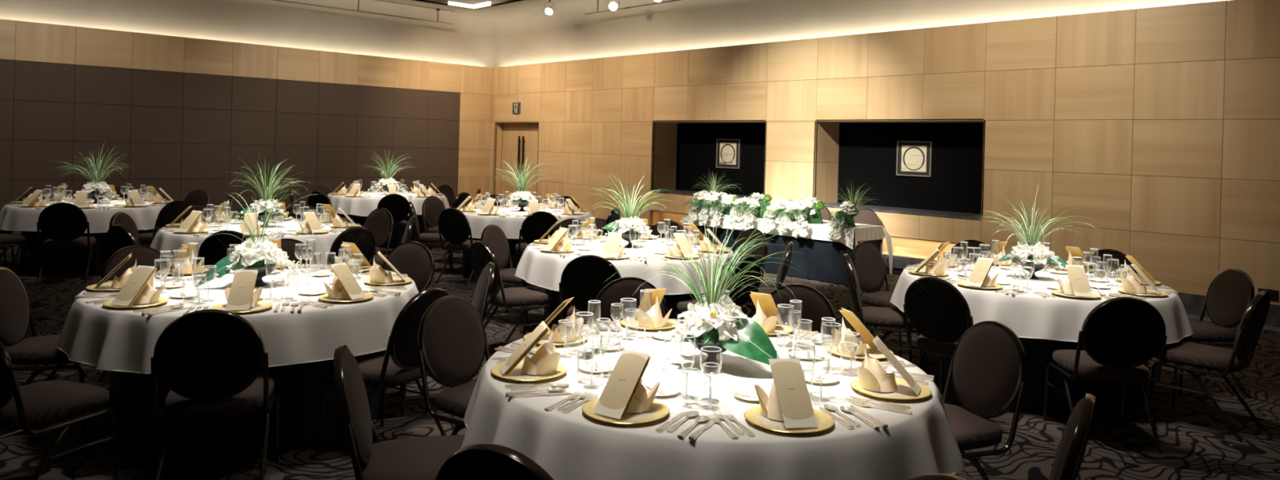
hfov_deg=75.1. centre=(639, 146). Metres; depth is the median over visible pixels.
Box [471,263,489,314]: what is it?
cushion
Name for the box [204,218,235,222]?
charger plate
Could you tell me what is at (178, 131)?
wall
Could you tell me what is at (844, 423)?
table knife
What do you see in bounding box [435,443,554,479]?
banquet chair
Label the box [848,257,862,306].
backrest
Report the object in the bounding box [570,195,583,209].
menu card
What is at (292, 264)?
bowl
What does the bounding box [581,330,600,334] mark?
fork
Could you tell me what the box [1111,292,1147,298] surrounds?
fork
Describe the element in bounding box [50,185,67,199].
menu card
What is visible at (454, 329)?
cushion
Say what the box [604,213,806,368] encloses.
centrepiece
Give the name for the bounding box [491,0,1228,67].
ceiling
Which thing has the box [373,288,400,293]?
table knife
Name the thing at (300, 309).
table knife
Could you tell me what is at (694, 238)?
folded napkin
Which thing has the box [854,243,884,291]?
cushion
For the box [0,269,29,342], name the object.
cushion
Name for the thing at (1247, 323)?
cushion
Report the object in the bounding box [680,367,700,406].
water tumbler
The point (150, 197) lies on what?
folded napkin
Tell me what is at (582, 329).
fork
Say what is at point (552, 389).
spoon
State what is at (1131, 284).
folded napkin
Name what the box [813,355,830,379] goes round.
bowl
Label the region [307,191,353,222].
banquet chair
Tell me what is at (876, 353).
charger plate
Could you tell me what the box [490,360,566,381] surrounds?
charger plate
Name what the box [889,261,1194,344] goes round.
tablecloth
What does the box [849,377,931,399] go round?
charger plate
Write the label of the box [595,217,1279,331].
baseboard
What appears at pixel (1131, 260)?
menu card
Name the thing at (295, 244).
wine glass
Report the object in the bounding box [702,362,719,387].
bowl
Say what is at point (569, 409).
fork
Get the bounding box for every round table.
[337,213,431,247]
[462,237,524,273]
[543,288,705,328]
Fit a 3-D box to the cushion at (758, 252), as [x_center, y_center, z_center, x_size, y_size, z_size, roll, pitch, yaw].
[1.037,0.993,7.911,0.106,0.392,0.412,2,0,-34]
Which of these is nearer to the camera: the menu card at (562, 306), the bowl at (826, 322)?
the bowl at (826, 322)
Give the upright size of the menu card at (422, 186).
0.176 m
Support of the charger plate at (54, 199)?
on the tablecloth at (12, 218)
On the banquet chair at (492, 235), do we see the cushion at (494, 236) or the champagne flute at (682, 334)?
the cushion at (494, 236)
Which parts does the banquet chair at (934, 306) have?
frame, leg, seat, panel, leg, frame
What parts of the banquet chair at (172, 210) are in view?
seat, frame, panel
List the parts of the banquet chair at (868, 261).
seat, frame, leg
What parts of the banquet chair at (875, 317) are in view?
panel, frame, seat, leg, leg, leg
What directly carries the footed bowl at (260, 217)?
on the centrepiece at (261, 205)
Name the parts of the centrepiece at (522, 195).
flower, flower, flower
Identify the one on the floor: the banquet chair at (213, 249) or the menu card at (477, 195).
the banquet chair at (213, 249)
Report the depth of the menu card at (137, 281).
4.17 m
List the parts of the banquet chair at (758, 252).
frame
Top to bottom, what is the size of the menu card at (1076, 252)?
0.176 m
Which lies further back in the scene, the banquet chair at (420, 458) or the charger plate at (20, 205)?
the charger plate at (20, 205)
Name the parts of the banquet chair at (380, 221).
seat, frame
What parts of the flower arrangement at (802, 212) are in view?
flower, flower, flower, flower, flower, flower, flower, flower, flower, flower, flower, flower, flower, flower, flower, flower, flower, flower, flower, flower, flower, flower, flower, flower, flower, flower, flower, flower, flower, flower, flower, flower, flower, flower, flower, flower, flower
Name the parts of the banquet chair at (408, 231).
seat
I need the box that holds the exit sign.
[512,102,520,113]
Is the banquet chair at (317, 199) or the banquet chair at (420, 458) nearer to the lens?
the banquet chair at (420, 458)
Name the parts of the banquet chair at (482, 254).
panel, leg, leg, seat, frame, leg, leg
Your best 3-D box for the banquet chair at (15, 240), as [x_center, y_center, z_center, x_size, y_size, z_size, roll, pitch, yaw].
[-6.998,0.998,8.999,0.469,0.869,0.551,2,0,23]
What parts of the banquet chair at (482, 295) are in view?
leg, leg, frame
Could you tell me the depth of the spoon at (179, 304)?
4.12 m
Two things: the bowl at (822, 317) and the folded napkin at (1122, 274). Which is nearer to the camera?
the bowl at (822, 317)
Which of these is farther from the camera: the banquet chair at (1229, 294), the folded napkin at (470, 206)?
the folded napkin at (470, 206)
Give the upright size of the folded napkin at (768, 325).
0.155 m
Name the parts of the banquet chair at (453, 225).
frame, leg, panel, seat, leg, leg, frame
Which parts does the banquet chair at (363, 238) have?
frame, frame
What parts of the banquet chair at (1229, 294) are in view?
leg, frame, seat, frame, leg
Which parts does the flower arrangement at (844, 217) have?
flower, flower, flower, flower, flower, flower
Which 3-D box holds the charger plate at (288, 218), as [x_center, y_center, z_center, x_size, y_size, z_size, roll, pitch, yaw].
[-3.736,0.759,8.649,0.284,0.014,0.284,2,0,22]
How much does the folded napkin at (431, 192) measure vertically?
0.155 m
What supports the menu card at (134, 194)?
on the charger plate at (122, 205)
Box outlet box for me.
[1257,288,1278,300]
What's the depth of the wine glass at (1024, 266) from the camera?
5.46 m
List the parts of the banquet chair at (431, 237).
frame, seat, leg, leg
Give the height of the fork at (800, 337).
0.009 m
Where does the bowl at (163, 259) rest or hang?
on the wine glass at (162, 292)
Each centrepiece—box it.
[54,140,133,203]
[195,185,320,288]
[217,152,307,227]
[361,153,412,195]
[477,152,553,211]
[582,176,680,248]
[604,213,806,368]
[967,186,1096,279]
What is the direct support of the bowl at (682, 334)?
on the champagne flute at (682, 334)
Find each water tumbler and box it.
[172,258,184,279]
[182,278,196,303]
[271,278,284,302]
[310,252,320,271]
[352,259,363,279]
[566,323,582,355]
[576,346,594,382]
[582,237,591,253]
[624,308,639,336]
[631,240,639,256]
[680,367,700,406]
[797,319,812,349]
[804,365,813,399]
[840,342,857,375]
[946,253,955,270]
[956,261,966,279]
[1010,269,1022,288]
[1116,269,1127,288]
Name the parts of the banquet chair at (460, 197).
panel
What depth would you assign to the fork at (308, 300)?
4.34 m
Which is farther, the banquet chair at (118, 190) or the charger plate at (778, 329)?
the banquet chair at (118, 190)
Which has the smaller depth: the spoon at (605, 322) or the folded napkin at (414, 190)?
the spoon at (605, 322)
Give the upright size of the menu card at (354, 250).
0.176 m
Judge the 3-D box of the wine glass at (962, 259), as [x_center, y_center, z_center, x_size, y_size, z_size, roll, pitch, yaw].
[2.265,0.859,5.790,0.062,0.147,0.062,2,0,-12]
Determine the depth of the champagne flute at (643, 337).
3.77 m
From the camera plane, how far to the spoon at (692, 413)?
2.64 m
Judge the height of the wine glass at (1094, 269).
0.147 m
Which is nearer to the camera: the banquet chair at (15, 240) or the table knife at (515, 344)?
the table knife at (515, 344)
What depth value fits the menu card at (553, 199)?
11.26 m
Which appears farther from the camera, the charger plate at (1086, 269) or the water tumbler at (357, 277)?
the charger plate at (1086, 269)
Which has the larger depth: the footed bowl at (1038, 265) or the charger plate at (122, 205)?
the charger plate at (122, 205)
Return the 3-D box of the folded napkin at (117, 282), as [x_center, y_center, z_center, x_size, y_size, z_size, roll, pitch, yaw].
[-2.863,0.704,4.639,0.140,0.155,0.176,2,0,-25]
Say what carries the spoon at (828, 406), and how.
on the tablecloth at (573, 445)
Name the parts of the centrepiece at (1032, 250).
flower, flower, flower, flower, flower, flower, flower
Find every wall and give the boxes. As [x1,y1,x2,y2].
[0,0,495,79]
[0,18,492,235]
[488,0,1279,305]
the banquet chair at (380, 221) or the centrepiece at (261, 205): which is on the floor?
the banquet chair at (380, 221)
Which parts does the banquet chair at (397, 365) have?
leg, frame, leg, seat, leg, panel, leg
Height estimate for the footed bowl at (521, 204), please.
0.118 m
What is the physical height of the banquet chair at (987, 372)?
0.869 m
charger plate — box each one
[10,201,23,204]
[17,204,48,207]
[46,198,72,200]
[79,205,96,208]
[85,282,121,290]
[102,297,168,307]
[121,204,149,207]
[156,267,208,275]
[165,223,180,226]
[173,229,209,233]
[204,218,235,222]
[209,301,272,312]
[245,231,267,235]
[272,217,294,220]
[275,262,295,268]
[295,230,328,234]
[318,292,373,302]
[329,224,359,227]
[330,266,370,271]
[363,276,412,284]
[476,212,500,215]
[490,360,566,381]
[523,329,587,345]
[533,239,548,244]
[539,248,574,253]
[560,212,583,214]
[571,235,602,239]
[582,397,669,424]
[594,253,630,258]
[619,317,676,329]
[638,235,658,239]
[663,253,699,258]
[697,248,730,253]
[744,404,834,433]
[766,324,793,334]
[825,343,893,359]
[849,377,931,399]
[908,269,949,275]
[920,261,959,266]
[957,281,1003,288]
[992,262,1017,266]
[1050,289,1101,298]
[1054,266,1095,271]
[1114,277,1161,284]
[1117,288,1168,296]
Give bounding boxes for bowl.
[87,193,105,203]
[153,258,169,278]
[172,249,186,267]
[187,242,198,263]
[192,257,204,281]
[192,274,206,290]
[200,265,217,285]
[241,262,276,286]
[257,215,275,227]
[280,263,295,283]
[286,272,298,288]
[381,186,388,195]
[515,201,528,211]
[557,320,572,339]
[574,311,593,337]
[583,344,600,368]
[587,300,600,332]
[595,318,610,354]
[599,332,620,361]
[610,302,623,321]
[619,297,636,321]
[621,232,641,248]
[639,289,651,319]
[680,333,695,373]
[690,339,727,368]
[699,346,722,377]
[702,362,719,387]
[776,303,794,328]
[787,310,801,328]
[789,299,802,329]
[793,341,815,371]
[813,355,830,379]
[821,317,835,351]
[821,321,841,348]
[844,331,859,352]
[1017,260,1047,279]
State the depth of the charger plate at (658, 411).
2.67 m
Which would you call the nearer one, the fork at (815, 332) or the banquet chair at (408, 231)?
the fork at (815, 332)
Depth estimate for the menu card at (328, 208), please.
8.53 m
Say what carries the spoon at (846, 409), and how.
on the tablecloth at (573, 445)
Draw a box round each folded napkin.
[22,191,34,202]
[30,193,47,206]
[54,187,71,199]
[72,199,91,207]
[102,192,116,199]
[111,260,136,288]
[124,195,134,205]
[133,275,164,304]
[142,191,155,199]
[153,192,166,203]
[173,248,203,273]
[179,209,197,226]
[188,215,207,231]
[215,208,233,221]
[224,287,262,307]
[240,223,262,234]
[272,261,283,267]
[273,207,288,219]
[298,219,312,232]
[317,209,333,222]
[323,272,350,298]
[332,211,347,226]
[334,248,359,271]
[337,186,346,194]
[354,188,363,195]
[368,259,392,283]
[410,183,418,192]
[416,187,426,196]
[427,186,436,194]
[462,199,475,210]
[473,196,484,207]
[488,204,498,213]
[506,200,516,206]
[521,329,560,374]
[526,207,541,214]
[542,197,555,207]
[546,227,563,242]
[548,306,583,342]
[553,233,573,251]
[562,202,574,213]
[581,222,599,238]
[602,243,625,257]
[626,378,660,413]
[636,294,671,328]
[640,229,651,238]
[666,238,684,257]
[684,226,699,243]
[699,231,717,251]
[742,300,777,333]
[754,379,783,421]
[831,316,866,355]
[856,347,897,392]
[924,253,946,274]
[937,247,957,266]
[982,273,998,286]
[990,246,1008,265]
[1056,274,1074,294]
[1062,251,1083,270]
[1118,261,1142,282]
[1121,268,1147,293]
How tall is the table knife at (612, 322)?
0.007 m
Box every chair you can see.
[0,230,14,266]
[0,233,31,276]
[0,266,102,435]
[0,339,117,479]
[13,188,51,257]
[35,202,98,284]
[97,244,168,382]
[106,224,137,257]
[109,211,141,244]
[115,186,129,198]
[138,200,191,246]
[150,309,279,479]
[177,205,214,223]
[184,189,208,207]
[196,230,248,267]
[223,195,232,213]
[280,238,317,264]
[286,204,319,219]
[288,186,297,206]
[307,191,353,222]
[312,183,338,213]
[316,288,449,452]
[326,226,375,266]
[333,344,464,479]
[363,208,393,254]
[368,215,414,267]
[370,185,381,191]
[376,193,410,231]
[382,241,435,292]
[399,262,494,417]
[408,200,453,273]
[417,295,490,435]
[422,195,449,264]
[424,191,471,246]
[435,184,455,206]
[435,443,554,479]
[436,208,478,285]
[444,188,480,243]
[471,240,551,346]
[480,224,532,328]
[481,194,506,206]
[512,211,559,284]
[552,218,582,237]
[555,195,579,208]
[559,254,621,324]
[590,276,670,323]
[602,207,621,235]
[650,220,686,238]
[672,253,760,319]
[733,228,768,310]
[744,241,793,314]
[769,284,838,335]
[820,206,831,220]
[843,253,922,369]
[851,241,902,357]
[853,208,879,225]
[903,276,973,394]
[908,473,968,479]
[942,320,1026,479]
[951,240,991,261]
[954,393,1095,479]
[1043,296,1167,453]
[1084,248,1137,275]
[1146,290,1270,441]
[1177,268,1254,398]
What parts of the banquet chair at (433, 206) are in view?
frame, seat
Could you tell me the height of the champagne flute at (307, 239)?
0.217 m
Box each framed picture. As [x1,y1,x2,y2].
[715,138,740,168]
[896,141,932,177]
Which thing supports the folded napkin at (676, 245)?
on the charger plate at (666, 255)
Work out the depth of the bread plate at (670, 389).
2.97 m
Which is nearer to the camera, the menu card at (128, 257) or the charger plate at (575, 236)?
the menu card at (128, 257)
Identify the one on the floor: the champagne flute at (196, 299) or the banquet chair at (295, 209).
the banquet chair at (295, 209)
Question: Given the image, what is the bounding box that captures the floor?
[0,231,1279,479]
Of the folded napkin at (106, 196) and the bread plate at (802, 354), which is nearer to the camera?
the bread plate at (802, 354)
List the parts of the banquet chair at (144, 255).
leg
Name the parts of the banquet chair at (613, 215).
panel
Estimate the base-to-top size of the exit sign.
0.236 m
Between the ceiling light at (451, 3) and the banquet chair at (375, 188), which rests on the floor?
the banquet chair at (375, 188)
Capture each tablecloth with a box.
[0,198,171,233]
[55,263,418,373]
[149,218,361,264]
[327,191,449,216]
[461,319,966,479]
[463,205,597,239]
[514,236,733,294]
[693,211,893,274]
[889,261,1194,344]
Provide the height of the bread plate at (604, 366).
0.012 m
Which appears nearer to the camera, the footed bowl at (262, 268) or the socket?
the footed bowl at (262, 268)
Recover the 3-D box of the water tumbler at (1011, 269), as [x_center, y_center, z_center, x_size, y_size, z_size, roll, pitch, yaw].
[2.491,0.879,5.513,0.066,0.119,0.066,2,0,-39]
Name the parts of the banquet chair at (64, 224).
frame, leg, leg, panel, seat, leg, frame, leg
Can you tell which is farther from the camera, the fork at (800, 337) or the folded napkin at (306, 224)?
the folded napkin at (306, 224)
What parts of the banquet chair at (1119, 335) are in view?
leg, frame, leg, seat, leg, panel, leg, frame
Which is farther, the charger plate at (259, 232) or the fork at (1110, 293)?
the charger plate at (259, 232)
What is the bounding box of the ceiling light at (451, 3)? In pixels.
[448,0,491,8]
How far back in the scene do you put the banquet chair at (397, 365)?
4.20 m
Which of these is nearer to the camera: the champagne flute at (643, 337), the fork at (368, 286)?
the champagne flute at (643, 337)
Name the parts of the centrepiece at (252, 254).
flower, flower, flower, flower, flower, flower, flower, flower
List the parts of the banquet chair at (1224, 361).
leg, leg, seat, frame, leg, leg, frame, panel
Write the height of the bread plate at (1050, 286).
0.012 m
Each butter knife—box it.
[594,360,597,368]
[598,342,619,346]
[644,383,666,392]
[732,391,756,395]
[809,374,825,382]
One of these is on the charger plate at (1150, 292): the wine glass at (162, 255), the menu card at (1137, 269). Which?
the menu card at (1137, 269)
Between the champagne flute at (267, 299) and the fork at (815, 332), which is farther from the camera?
the champagne flute at (267, 299)
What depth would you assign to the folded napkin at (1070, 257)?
6.37 m
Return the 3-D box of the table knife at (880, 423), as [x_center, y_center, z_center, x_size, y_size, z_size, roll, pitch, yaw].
[0.748,0.887,2.745,0.019,0.007,0.222,2,0,-16]
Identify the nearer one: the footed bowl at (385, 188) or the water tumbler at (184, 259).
the water tumbler at (184, 259)
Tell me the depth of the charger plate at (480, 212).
9.95 m
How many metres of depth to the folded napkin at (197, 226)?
7.34 m
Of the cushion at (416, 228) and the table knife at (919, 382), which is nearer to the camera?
the table knife at (919, 382)
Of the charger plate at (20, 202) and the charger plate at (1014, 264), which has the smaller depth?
the charger plate at (1014, 264)
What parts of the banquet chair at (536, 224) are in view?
leg, frame, seat, panel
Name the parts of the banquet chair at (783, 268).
seat, frame, panel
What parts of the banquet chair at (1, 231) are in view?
seat, leg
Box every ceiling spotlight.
[543,0,555,15]
[607,0,619,11]
[653,0,662,3]
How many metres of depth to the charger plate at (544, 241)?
7.31 m
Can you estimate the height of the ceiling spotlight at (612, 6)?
0.366 m
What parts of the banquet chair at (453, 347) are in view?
frame, seat, leg, frame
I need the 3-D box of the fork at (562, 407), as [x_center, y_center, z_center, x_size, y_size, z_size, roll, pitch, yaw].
[-0.220,0.859,2.811,0.026,0.009,0.205,2,0,26]
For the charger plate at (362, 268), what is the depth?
5.48 m
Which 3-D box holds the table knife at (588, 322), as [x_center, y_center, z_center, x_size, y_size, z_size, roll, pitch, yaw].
[-0.222,0.860,3.961,0.019,0.007,0.222,2,0,-17]
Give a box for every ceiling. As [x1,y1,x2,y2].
[369,0,595,17]
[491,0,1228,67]
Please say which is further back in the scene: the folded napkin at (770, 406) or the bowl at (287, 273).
the bowl at (287, 273)
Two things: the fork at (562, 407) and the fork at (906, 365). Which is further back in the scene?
the fork at (906, 365)
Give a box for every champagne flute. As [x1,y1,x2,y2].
[159,250,170,291]
[186,242,198,279]
[191,257,204,300]
[264,257,276,300]
[305,239,315,274]
[585,300,600,355]
[593,318,610,378]
[637,289,651,339]
[677,333,695,399]
[776,333,791,358]
[787,299,802,351]
[821,317,835,375]
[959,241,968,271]
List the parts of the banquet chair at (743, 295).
seat, panel, frame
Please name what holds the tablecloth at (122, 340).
on the round table
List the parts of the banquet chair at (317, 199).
panel, seat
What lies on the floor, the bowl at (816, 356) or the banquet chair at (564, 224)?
the banquet chair at (564, 224)
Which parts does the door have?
handle, handle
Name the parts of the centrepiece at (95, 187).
flower, flower, flower, flower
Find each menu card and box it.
[13,186,31,202]
[21,189,43,206]
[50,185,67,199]
[74,191,87,207]
[94,253,132,288]
[106,184,117,197]
[110,265,156,306]
[128,190,144,205]
[146,186,159,195]
[159,187,173,201]
[165,243,197,271]
[168,205,191,225]
[177,210,202,232]
[209,202,230,220]
[225,269,257,310]
[242,213,257,235]
[263,239,280,248]
[277,202,286,213]
[303,211,323,232]
[322,204,337,217]
[329,262,366,299]
[337,207,356,226]
[341,241,371,266]
[346,180,358,191]
[346,183,360,195]
[376,250,405,280]
[388,184,395,194]
[413,181,422,190]
[418,184,431,196]
[456,195,471,209]
[471,193,481,204]
[480,198,495,213]
[499,320,550,375]
[528,200,538,214]
[538,221,558,241]
[543,227,568,251]
[544,297,573,324]
[546,194,558,206]
[565,199,580,213]
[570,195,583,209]
[576,217,594,235]
[592,349,651,419]
[604,232,622,257]
[634,288,666,319]
[641,218,648,226]
[673,232,695,257]
[687,222,703,240]
[706,228,726,250]
[749,291,784,325]
[768,358,817,428]
[839,307,878,349]
[872,335,920,395]
[913,248,940,272]
[928,241,950,262]
[965,257,994,287]
[986,241,1008,258]
[1065,245,1089,269]
[1065,264,1093,297]
[1125,254,1156,282]
[1130,263,1161,294]
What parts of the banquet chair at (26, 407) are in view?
panel, leg, leg, seat, frame, leg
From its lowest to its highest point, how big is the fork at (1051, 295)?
0.009 m
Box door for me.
[500,123,538,206]
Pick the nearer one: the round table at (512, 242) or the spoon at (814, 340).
the spoon at (814, 340)
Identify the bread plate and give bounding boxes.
[155,282,186,288]
[168,292,200,297]
[206,224,222,226]
[211,228,229,231]
[227,221,242,223]
[269,220,282,222]
[287,228,301,231]
[297,288,326,294]
[309,271,333,276]
[572,241,586,244]
[576,247,594,250]
[577,361,615,372]
[589,341,624,350]
[642,382,680,395]
[650,331,674,339]
[652,250,669,253]
[732,387,770,400]
[787,350,824,359]
[803,372,839,383]
[955,272,970,276]
[961,266,973,270]
[995,280,1012,284]
[999,266,1019,270]
[1045,284,1060,289]
[1048,270,1067,274]
[1087,277,1111,281]
[1089,284,1111,288]
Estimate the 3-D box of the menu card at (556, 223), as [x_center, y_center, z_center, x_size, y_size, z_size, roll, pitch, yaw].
[-0.801,0.748,7.308,0.172,0.176,0.106,2,0,4]
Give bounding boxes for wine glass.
[153,258,169,293]
[160,255,172,281]
[172,249,186,282]
[192,274,206,304]
[200,265,217,302]
[280,263,295,299]
[285,272,298,302]
[294,244,307,273]
[301,247,311,271]
[557,320,572,358]
[574,311,593,359]
[582,344,600,389]
[599,332,620,385]
[610,302,623,337]
[619,297,636,341]
[699,346,722,404]
[701,362,719,410]
[776,303,794,347]
[786,310,801,345]
[793,341,815,396]
[812,355,830,401]
[821,321,841,371]
[843,331,859,372]
[952,246,964,272]
[960,258,970,280]
[1022,259,1034,288]
[1022,266,1032,290]
[1082,251,1094,277]
[1093,269,1104,293]
[1106,258,1119,286]
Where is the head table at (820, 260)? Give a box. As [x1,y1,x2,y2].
[693,225,880,284]
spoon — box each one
[75,293,117,296]
[85,292,118,295]
[141,303,183,312]
[141,306,184,314]
[280,302,290,311]
[289,302,299,311]
[362,289,387,295]
[368,289,397,295]
[497,346,535,353]
[505,387,565,395]
[510,344,537,349]
[510,382,568,390]
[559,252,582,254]
[560,253,582,256]
[592,320,608,330]
[603,321,619,331]
[666,410,698,432]
[677,415,709,437]
[811,338,832,341]
[811,341,833,344]
[823,404,861,426]
[839,405,879,428]
[884,369,933,380]
[888,374,924,382]
[1000,288,1019,293]
[1005,289,1024,294]
[1097,293,1112,298]
[1146,288,1177,293]
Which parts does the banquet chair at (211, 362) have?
frame, leg, leg, panel, seat, leg, frame, leg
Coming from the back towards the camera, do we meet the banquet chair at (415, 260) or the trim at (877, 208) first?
the trim at (877, 208)
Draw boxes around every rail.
[270,0,454,25]
[584,0,684,15]
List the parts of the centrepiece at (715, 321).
flower, flower, flower, flower, flower, flower, flower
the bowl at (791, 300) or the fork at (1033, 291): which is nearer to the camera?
the bowl at (791, 300)
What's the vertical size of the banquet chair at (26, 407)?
0.869 m
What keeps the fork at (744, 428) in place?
on the tablecloth at (573, 445)
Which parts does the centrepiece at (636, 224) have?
flower, flower, flower, flower, flower, flower, flower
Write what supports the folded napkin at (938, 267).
on the charger plate at (922, 272)
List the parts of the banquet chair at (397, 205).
panel, seat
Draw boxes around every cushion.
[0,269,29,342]
[105,247,168,282]
[315,184,332,195]
[364,208,390,245]
[401,217,411,243]
[411,202,419,232]
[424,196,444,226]
[424,297,484,383]
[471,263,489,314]
[484,225,508,269]
[734,229,764,263]
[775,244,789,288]
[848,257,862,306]
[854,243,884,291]
[952,323,1019,413]
[1206,270,1248,324]
[1235,296,1255,342]
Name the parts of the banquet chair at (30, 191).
leg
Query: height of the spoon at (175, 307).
0.008 m
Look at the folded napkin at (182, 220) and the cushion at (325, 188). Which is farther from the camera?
the cushion at (325, 188)
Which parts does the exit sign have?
green panel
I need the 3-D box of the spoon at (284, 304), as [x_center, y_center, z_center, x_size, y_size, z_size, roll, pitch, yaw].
[-1.806,0.817,4.229,0.041,0.008,0.210,2,0,-18]
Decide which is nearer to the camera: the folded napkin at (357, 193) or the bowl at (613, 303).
the bowl at (613, 303)
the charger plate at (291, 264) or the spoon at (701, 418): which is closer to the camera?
the spoon at (701, 418)
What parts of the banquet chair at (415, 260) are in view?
frame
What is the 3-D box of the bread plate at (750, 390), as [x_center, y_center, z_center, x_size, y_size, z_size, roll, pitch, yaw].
[0.400,0.875,2.919,0.151,0.012,0.151,2,0,-17]
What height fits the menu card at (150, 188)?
0.176 m
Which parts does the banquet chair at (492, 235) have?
leg, frame, frame, seat, leg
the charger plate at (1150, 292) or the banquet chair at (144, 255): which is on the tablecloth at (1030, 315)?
the charger plate at (1150, 292)
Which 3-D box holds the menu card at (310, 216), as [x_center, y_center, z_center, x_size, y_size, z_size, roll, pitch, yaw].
[-2.960,0.688,7.535,0.172,0.176,0.106,2,0,38]
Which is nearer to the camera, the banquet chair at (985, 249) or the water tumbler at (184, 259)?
the water tumbler at (184, 259)
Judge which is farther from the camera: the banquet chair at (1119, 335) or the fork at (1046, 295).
the fork at (1046, 295)
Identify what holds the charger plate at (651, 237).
on the tablecloth at (544, 269)
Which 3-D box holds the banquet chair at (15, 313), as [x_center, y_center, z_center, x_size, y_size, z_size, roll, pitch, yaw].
[-3.257,1.101,4.586,0.551,0.869,0.469,2,0,-14]
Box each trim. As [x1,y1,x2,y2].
[651,189,764,201]
[813,202,982,220]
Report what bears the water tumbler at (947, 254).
on the tablecloth at (1030, 315)
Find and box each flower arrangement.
[679,171,826,238]
[818,183,880,241]
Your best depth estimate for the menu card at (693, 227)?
7.56 m
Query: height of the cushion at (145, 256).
0.392 m
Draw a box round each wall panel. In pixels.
[675,123,765,195]
[837,122,983,213]
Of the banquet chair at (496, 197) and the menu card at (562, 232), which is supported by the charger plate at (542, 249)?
the menu card at (562, 232)
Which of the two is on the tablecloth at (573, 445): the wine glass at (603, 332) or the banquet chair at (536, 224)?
the wine glass at (603, 332)
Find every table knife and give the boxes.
[75,296,115,297]
[82,292,117,294]
[133,305,170,311]
[146,306,189,315]
[273,303,280,312]
[297,304,304,311]
[372,293,385,297]
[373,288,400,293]
[493,347,533,355]
[504,382,564,387]
[507,392,571,397]
[512,342,537,348]
[586,321,599,331]
[608,320,622,331]
[655,411,687,432]
[688,417,719,439]
[803,336,832,339]
[818,406,854,429]
[849,404,888,427]
[885,369,934,377]
[902,378,928,385]
[994,288,1011,292]
[1011,291,1031,295]
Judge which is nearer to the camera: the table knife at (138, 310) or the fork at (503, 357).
the fork at (503, 357)
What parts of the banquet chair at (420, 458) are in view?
frame, seat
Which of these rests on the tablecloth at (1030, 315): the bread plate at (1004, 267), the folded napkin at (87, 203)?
the bread plate at (1004, 267)
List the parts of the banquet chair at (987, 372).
frame, seat, leg, frame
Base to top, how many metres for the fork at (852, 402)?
0.009 m
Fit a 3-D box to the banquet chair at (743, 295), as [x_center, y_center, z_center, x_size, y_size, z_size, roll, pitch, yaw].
[0.577,1.207,6.232,0.469,0.869,0.551,2,0,-36]
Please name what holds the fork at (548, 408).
on the tablecloth at (573, 445)
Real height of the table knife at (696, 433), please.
0.007 m
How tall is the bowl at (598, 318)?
0.130 m
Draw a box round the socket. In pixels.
[1269,291,1275,298]
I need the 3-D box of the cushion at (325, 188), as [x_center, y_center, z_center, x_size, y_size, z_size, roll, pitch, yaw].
[-5.167,0.822,13.621,0.106,0.392,0.412,2,0,25]
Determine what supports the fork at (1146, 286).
on the tablecloth at (1030, 315)
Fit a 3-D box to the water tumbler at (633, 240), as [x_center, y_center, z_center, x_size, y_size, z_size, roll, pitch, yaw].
[-0.034,0.809,6.601,0.066,0.119,0.066,2,0,11]
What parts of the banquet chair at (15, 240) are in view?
leg, leg, frame, seat, leg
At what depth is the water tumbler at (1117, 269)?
5.65 m
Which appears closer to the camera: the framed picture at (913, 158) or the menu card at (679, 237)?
the menu card at (679, 237)
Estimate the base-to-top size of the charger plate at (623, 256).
0.014 m
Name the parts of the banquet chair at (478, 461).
panel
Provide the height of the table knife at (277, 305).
0.007 m
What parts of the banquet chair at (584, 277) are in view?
frame, seat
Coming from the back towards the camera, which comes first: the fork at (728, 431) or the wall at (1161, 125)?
the wall at (1161, 125)
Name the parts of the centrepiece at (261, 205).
flower, flower, flower, flower, flower, flower, flower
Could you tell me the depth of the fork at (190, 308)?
4.08 m
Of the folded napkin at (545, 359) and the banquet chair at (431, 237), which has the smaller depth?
the folded napkin at (545, 359)
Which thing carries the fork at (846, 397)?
on the tablecloth at (573, 445)
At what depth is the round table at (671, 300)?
6.66 m
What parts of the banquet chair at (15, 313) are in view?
frame, leg, seat, frame, leg, leg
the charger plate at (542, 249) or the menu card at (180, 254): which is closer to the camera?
the menu card at (180, 254)
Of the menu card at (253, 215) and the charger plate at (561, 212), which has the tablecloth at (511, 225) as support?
the charger plate at (561, 212)
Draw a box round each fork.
[85,297,115,302]
[93,298,114,302]
[182,305,195,315]
[193,304,203,311]
[296,301,327,308]
[297,300,328,306]
[305,299,334,306]
[365,287,402,288]
[368,285,404,287]
[369,287,406,289]
[491,355,532,359]
[544,391,582,411]
[556,391,592,410]
[562,393,598,413]
[580,332,595,335]
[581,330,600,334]
[582,328,601,332]
[707,413,738,439]
[712,410,744,435]
[723,411,755,435]
[789,329,804,337]
[795,331,810,339]
[803,330,818,339]
[844,396,906,410]
[848,395,910,408]
[850,400,912,414]
[860,360,904,363]
[860,362,906,365]
[883,364,915,368]
[1031,290,1046,297]
[1033,289,1049,297]
[1039,290,1055,297]
[1107,292,1143,298]
[1110,293,1146,299]
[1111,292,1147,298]
[1146,286,1172,288]
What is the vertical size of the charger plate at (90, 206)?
0.014 m
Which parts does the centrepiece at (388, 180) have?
flower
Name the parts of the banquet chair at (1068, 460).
seat, panel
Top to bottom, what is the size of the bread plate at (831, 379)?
0.012 m
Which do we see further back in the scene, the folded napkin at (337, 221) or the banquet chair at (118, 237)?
the folded napkin at (337, 221)

